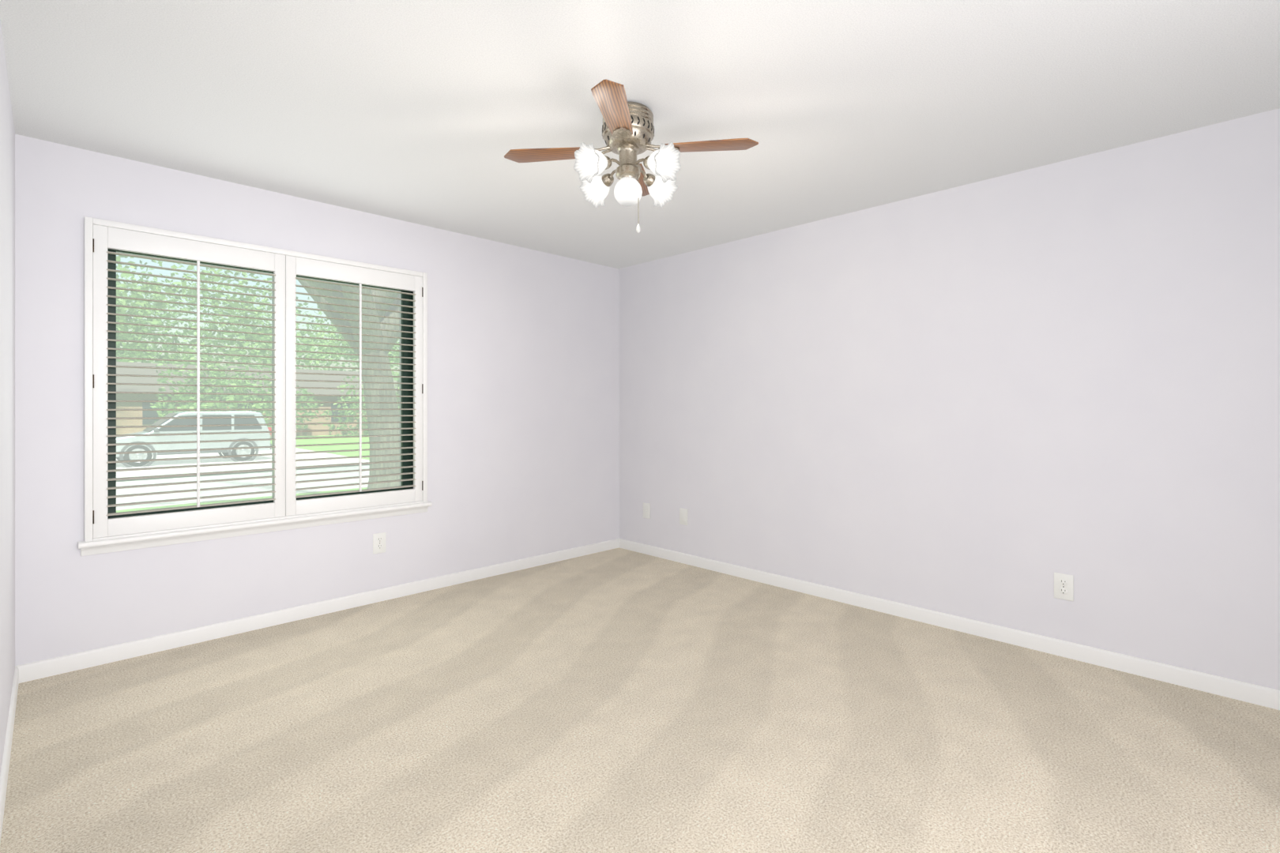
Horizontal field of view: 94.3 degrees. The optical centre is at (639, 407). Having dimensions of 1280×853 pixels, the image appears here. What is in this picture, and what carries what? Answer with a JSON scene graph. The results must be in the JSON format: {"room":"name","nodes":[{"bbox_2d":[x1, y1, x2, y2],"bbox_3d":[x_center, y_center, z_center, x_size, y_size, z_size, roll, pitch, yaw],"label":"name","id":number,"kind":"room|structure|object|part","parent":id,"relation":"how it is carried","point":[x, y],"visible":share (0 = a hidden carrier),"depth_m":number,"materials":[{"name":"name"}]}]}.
{"room":"empty bedroom","nodes":[
{"label":"empty bedroom","id":0,"kind":"room"},
{"bbox_2d":[0,17,15,775],"bbox_3d":[-1.164,0.005,0.910,0.150,2.450,4.750,0,0,-45],"label":"wall","id":1,"kind":"structure","parent":0,"point":[7,399],"depth_m":2.13,"materials":[{"name":"paint"}]},
{"bbox_2d":[0,666,18,844],"bbox_3d":[-1.160,1.191,1.020,0.011,0.078,4.600,0,0,-45],"label":"baseboard","id":2,"kind":"structure","parent":1,"relation":"attached to","point":[6,759],"depth_m":2.04,"materials":[{"name":"white wood"}]},
{"bbox_2d":[15,134,619,666],"bbox_3d":[-1.537,0.005,3.992,3.965,2.450,0.150,0,0,-45],"label":"wall","id":3,"kind":"structure","parent":0,"point":[522,403],"depth_m":3.56,"materials":[{"name":"paint"}]},
{"bbox_2d":[78,216,431,556],"bbox_3d":[-2.057,-0.098,3.417,1.710,1.592,0.183,0,0,-45],"label":"window shutters","id":4,"kind":"object","parent":3,"relation":"attached to","point":[108,528],"visible":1,"depth_m":3.27,"materials":[{"name":"white wood"}]},
{"bbox_3d":[-2.306,-0.124,3.096,0.802,1.482,0.030,0,0,-45],"label":"shutter panel","id":5,"kind":"part","parent":4,"relation":"part of","materials":[{"name":"white wood"}]},
{"bbox_3d":[-2.104,-0.121,3.464,1.432,1.312,0.004,0,0,-45],"label":"glass","id":6,"kind":"part","parent":4,"relation":"part of","materials":[{"name":"clear glass"}]},
{"bbox_3d":[-1.735,-0.124,3.664,0.802,1.482,0.030,0,0,-45],"label":"shutter panel","id":7,"kind":"part","parent":4,"relation":"part of","materials":[{"name":"white wood"}]},
{"bbox_2d":[16,538,618,683],"bbox_3d":[-1.480,1.191,3.935,3.665,0.078,0.011,0,0,-45],"label":"baseboard","id":8,"kind":"structure","parent":3,"relation":"attached to","point":[44,668],"depth_m":3.34,"materials":[{"name":"white wood"}]},
{"bbox_2d":[372,532,385,553],"bbox_3d":[-1.651,0.860,3.767,0.080,0.126,0.009,0,0,-45],"label":"electrical outlet","id":9,"kind":"object","parent":3,"relation":"attached to","point":[378,543],"visible":1,"depth_m":3.76,"materials":[{"name":"white plastic"}]},
{"bbox_2d":[0,547,1279,852],"bbox_3d":[0.136,1.290,2.307,3.965,0.120,4.900,0,0,-45],"label":"floor","id":10,"kind":"structure","parent":0,"point":[618,701],"depth_m":2.21,"materials":[{"name":"beige carpet"}]},
{"bbox_2d":[0,0,1279,269],"bbox_3d":[0.136,-1.280,2.307,3.965,0.120,4.900,0,0,-45],"label":"ceiling","id":11,"kind":"structure","parent":0,"point":[428,112],"depth_m":2.31,"materials":[{"name":"paint"}]},
{"bbox_2d":[504,79,758,233],"bbox_3d":[-0.049,-0.968,2.455,0.764,0.503,0.764,0,0,-38],"label":"ceiling fan","id":12,"kind":"object","parent":11,"relation":"hanging from","point":[627,131],"visible":1,"depth_m":2.40,"materials":[{"name":"brown wood"}]},
{"bbox_3d":[-0.382,-1.063,2.496,0.390,0.006,0.112,0,-3,7],"label":"blade","id":13,"kind":"part","parent":12,"relation":"part of","materials":[{"name":"brown wood"}]},
{"bbox_3d":[-0.180,-0.948,2.326,0.122,0.149,0.155,0,0,-45],"label":"lamp shade","id":14,"kind":"part","parent":12,"relation":"part of","materials":[{"name":"white glass"}]},
{"bbox_3d":[-0.179,-0.948,2.586,0.155,0.149,0.122,0,0,-45],"label":"lamp shade","id":15,"kind":"part","parent":12,"relation":"part of","materials":[{"name":"white glass"}]},
{"bbox_3d":[-0.116,-0.976,2.389,0.096,0.058,0.054,0,0,-45],"label":"arm","id":16,"kind":"part","parent":12,"relation":"part of"},
{"bbox_3d":[-0.116,-0.976,2.522,0.054,0.058,0.096,0,0,-45],"label":"arm","id":17,"kind":"part","parent":12,"relation":"part of"},
{"bbox_3d":[-0.090,-1.063,2.123,0.112,0.006,0.390,-3,0,7],"label":"blade","id":18,"kind":"part","parent":12,"relation":"part of","materials":[{"name":"brown wood"}]},
{"bbox_3d":[-0.049,-0.889,2.455,0.118,0.109,0.118,0,0,-45],"label":"globe","id":19,"kind":"part","parent":12,"relation":"part of"},
{"bbox_3d":[-0.049,-1.144,2.455,0.214,0.152,0.214,0,0,-45],"label":"motor","id":20,"kind":"part","parent":12,"relation":"part of","materials":[{"name":"silver metal"}]},
{"bbox_3d":[0.017,-0.976,2.388,0.054,0.058,0.096,0,0,-45],"label":"arm","id":21,"kind":"part","parent":12,"relation":"part of"},
{"bbox_3d":[0.018,-0.976,2.522,0.096,0.058,0.054,0,0,-45],"label":"arm","id":22,"kind":"part","parent":12,"relation":"part of"},
{"bbox_3d":[0.081,-0.948,2.585,0.122,0.149,0.155,0,0,-45],"label":"lamp shade","id":23,"kind":"part","parent":12,"relation":"part of","materials":[{"name":"white glass"}]},
{"bbox_3d":[0.080,-0.948,2.325,0.155,0.149,0.122,0,0,-45],"label":"lamp shade","id":24,"kind":"part","parent":12,"relation":"part of","materials":[{"name":"white glass"}]},
{"bbox_3d":[0.283,-1.063,2.414,0.390,0.006,0.112,0,3,7],"label":"blade","id":25,"kind":"part","parent":12,"relation":"part of","materials":[{"name":"brown wood"}]},
{"bbox_2d":[619,108,1279,690],"bbox_3d":[1.543,0.005,3.598,0.150,2.450,4.750,0,0,-45],"label":"wall","id":26,"kind":"structure","parent":0,"point":[999,400],"depth_m":3.11,"materials":[{"name":"paint"}]},
{"bbox_2d":[643,502,650,519],"bbox_3d":[0.052,0.865,4.984,0.012,0.126,0.080,0,0,-45],"label":"electrical outlet","id":27,"kind":"object","parent":26,"relation":"attached to","point":[646,510],"visible":1,"depth_m":4.98,"materials":[{"name":"white plastic"}]},
{"bbox_2d":[679,508,687,525],"bbox_3d":[0.343,0.862,4.693,0.009,0.127,0.080,0,0,-45],"label":"electrical outlet","id":28,"kind":"object","parent":26,"relation":"attached to","point":[683,516],"visible":1,"depth_m":4.69,"materials":[{"name":"white plastic"}]},
{"bbox_2d":[618,538,1279,710],"bbox_3d":[1.433,1.191,3.595,0.011,0.078,4.600,0,0,-45],"label":"baseboard","id":29,"kind":"structure","parent":26,"relation":"attached to","point":[1250,693],"depth_m":3.10,"materials":[{"name":"white wood"}]},
{"bbox_2d":[1054,572,1073,601],"bbox_3d":[2.091,0.885,2.933,0.009,0.127,0.080,0,0,-45],"label":"electrical outlet","id":30,"kind":"object","parent":26,"relation":"attached to","point":[1063,586],"visible":1,"depth_m":2.93,"materials":[{"name":"white plastic"}]},
{"label":"outside","id":31,"kind":"structure","parent":0,"visible":0},
{"bbox_2d":[116,448,369,510],"bbox_3d":[-12.885,1.819,18.020,300.000,0.042,15.950,0,0,-45],"label":"driveway","id":32,"kind":"structure","parent":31,"point":[227,466],"depth_m":18.40,"materials":[{"name":"concrete"}]},
{"bbox_2d":[123,444,152,466],"bbox_3d":[-15.251,1.451,18.047,0.690,0.690,0.266,0,0,-45],"label":"tyre","id":33,"kind":"object","parent":32,"relation":"on","point":[137,446],"depth_m":17.96,"materials":[{"name":"black rubber"}]},
{"bbox_3d":[-15.225,1.451,18.021,0.430,0.430,0.192,0,0,-45],"label":"car rim","id":34,"kind":"part","parent":33,"relation":"part of","materials":[{"name":"silver metal"}]},
{"bbox_2d":[231,441,255,461],"bbox_3d":[-13.335,1.451,19.950,0.690,0.690,0.266,0,0,-45],"label":"tyre","id":35,"kind":"object","parent":32,"relation":"on","point":[241,442],"depth_m":19.87,"materials":[{"name":"black rubber"}]},
{"bbox_2d":[116,410,271,457],"bbox_3d":[-14.831,0.801,19.576,4.264,1.350,1.764,0,0,-45],"label":"car","id":36,"kind":"object","parent":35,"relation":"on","point":[201,430],"depth_m":19.15,"materials":[{"name":"silver metal"}]},
{"bbox_2d":[116,427,271,467],"bbox_3d":[-14.831,1.258,19.576,4.330,1.245,2.040,0,0,-45],"label":"trim","id":37,"kind":"structure","parent":36,"relation":"attached to","point":[171,453],"depth_m":18.78,"materials":[{"name":"grey"}]},
{"bbox_3d":[-13.309,1.451,19.923,0.430,0.430,0.192,0,0,-45],"label":"car rim","id":38,"kind":"part","parent":35,"relation":"part of","materials":[{"name":"silver metal"}]},
{"bbox_2d":[116,434,369,512],"bbox_3d":[-105.935,1.960,111.723,300.000,0.300,299.840,0,0,-45],"label":"lawn","id":39,"kind":"structure","parent":31,"point":[324,448],"depth_m":25.93,"materials":[{"name":"green plant"}]},
{"bbox_2d":[116,260,203,365],"bbox_3d":[-46.326,-5.277,43.392,23.769,14.574,22.978,0,0,-45],"label":"tree","id":40,"kind":"object","parent":39,"relation":"on","point":[136,313],"depth_m":47.42,"materials":[{"name":"green plant"}]},
{"bbox_2d":[116,256,348,370],"bbox_3d":[-34.768,-5.120,49.669,19.146,14.260,20.885,0,0,-45],"label":"tree","id":41,"kind":"object","parent":39,"relation":"on","point":[224,326],"depth_m":46.41,"materials":[{"name":"green plant"}]},
{"bbox_2d":[116,393,368,436],"bbox_3d":[-26.583,0.535,38.910,16.000,2.650,9.000,0,0,-45],"label":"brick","id":42,"kind":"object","parent":39,"relation":"on","point":[178,405],"depth_m":33.03,"materials":[{"name":"brown brick"}]},
{"bbox_2d":[116,361,364,395],"bbox_3d":[-26.583,-1.740,38.910,17.200,1.900,10.200,0,0,-45],"label":"roof","id":43,"kind":"structure","parent":42,"relation":"on","point":[192,366],"depth_m":36.56,"materials":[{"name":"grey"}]},
{"bbox_2d":[142,402,353,424],"bbox_3d":[-23.075,0.260,36.016,10.900,1.300,0.049,0,0,-45],"label":"glazing","id":44,"kind":"object","parent":42,"relation":"attached to","point":[152,413],"depth_m":32.54,"materials":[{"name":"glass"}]},
{"bbox_2d":[116,255,399,489],"bbox_3d":[-3.409,-4.417,9.972,15.803,12.870,16.845,0,0,-45],"label":"trees","id":45,"kind":"object","parent":39,"relation":"on","point":[365,367],"depth_m":9.11,"materials":[{"name":"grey plant"}]},
{"bbox_2d":[150,353,399,438],"bbox_3d":[-18.487,-0.350,35.985,17.339,5.212,4.872,0,0,-45],"label":"shrubs","id":46,"kind":"object","parent":39,"relation":"on","point":[241,397],"depth_m":32.16,"materials":[{"name":"green plant"}]},
{"bbox_2d":[296,306,399,411],"bbox_3d":[-27.331,-5.117,66.085,23.107,14.254,24.936,0,0,-45],"label":"tree","id":47,"kind":"object","parent":39,"relation":"on","point":[354,352],"depth_m":62.26,"materials":[{"name":"green plant"}]},
{"bbox_2d":[116,465,369,508],"bbox_3d":[-9.309,1.975,14.419,300.000,0.270,5.500,0,0,-45],"label":"street","id":48,"kind":"structure","parent":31,"point":[224,484],"depth_m":14.05,"materials":[{"name":"grey asphalt"}]}
]}

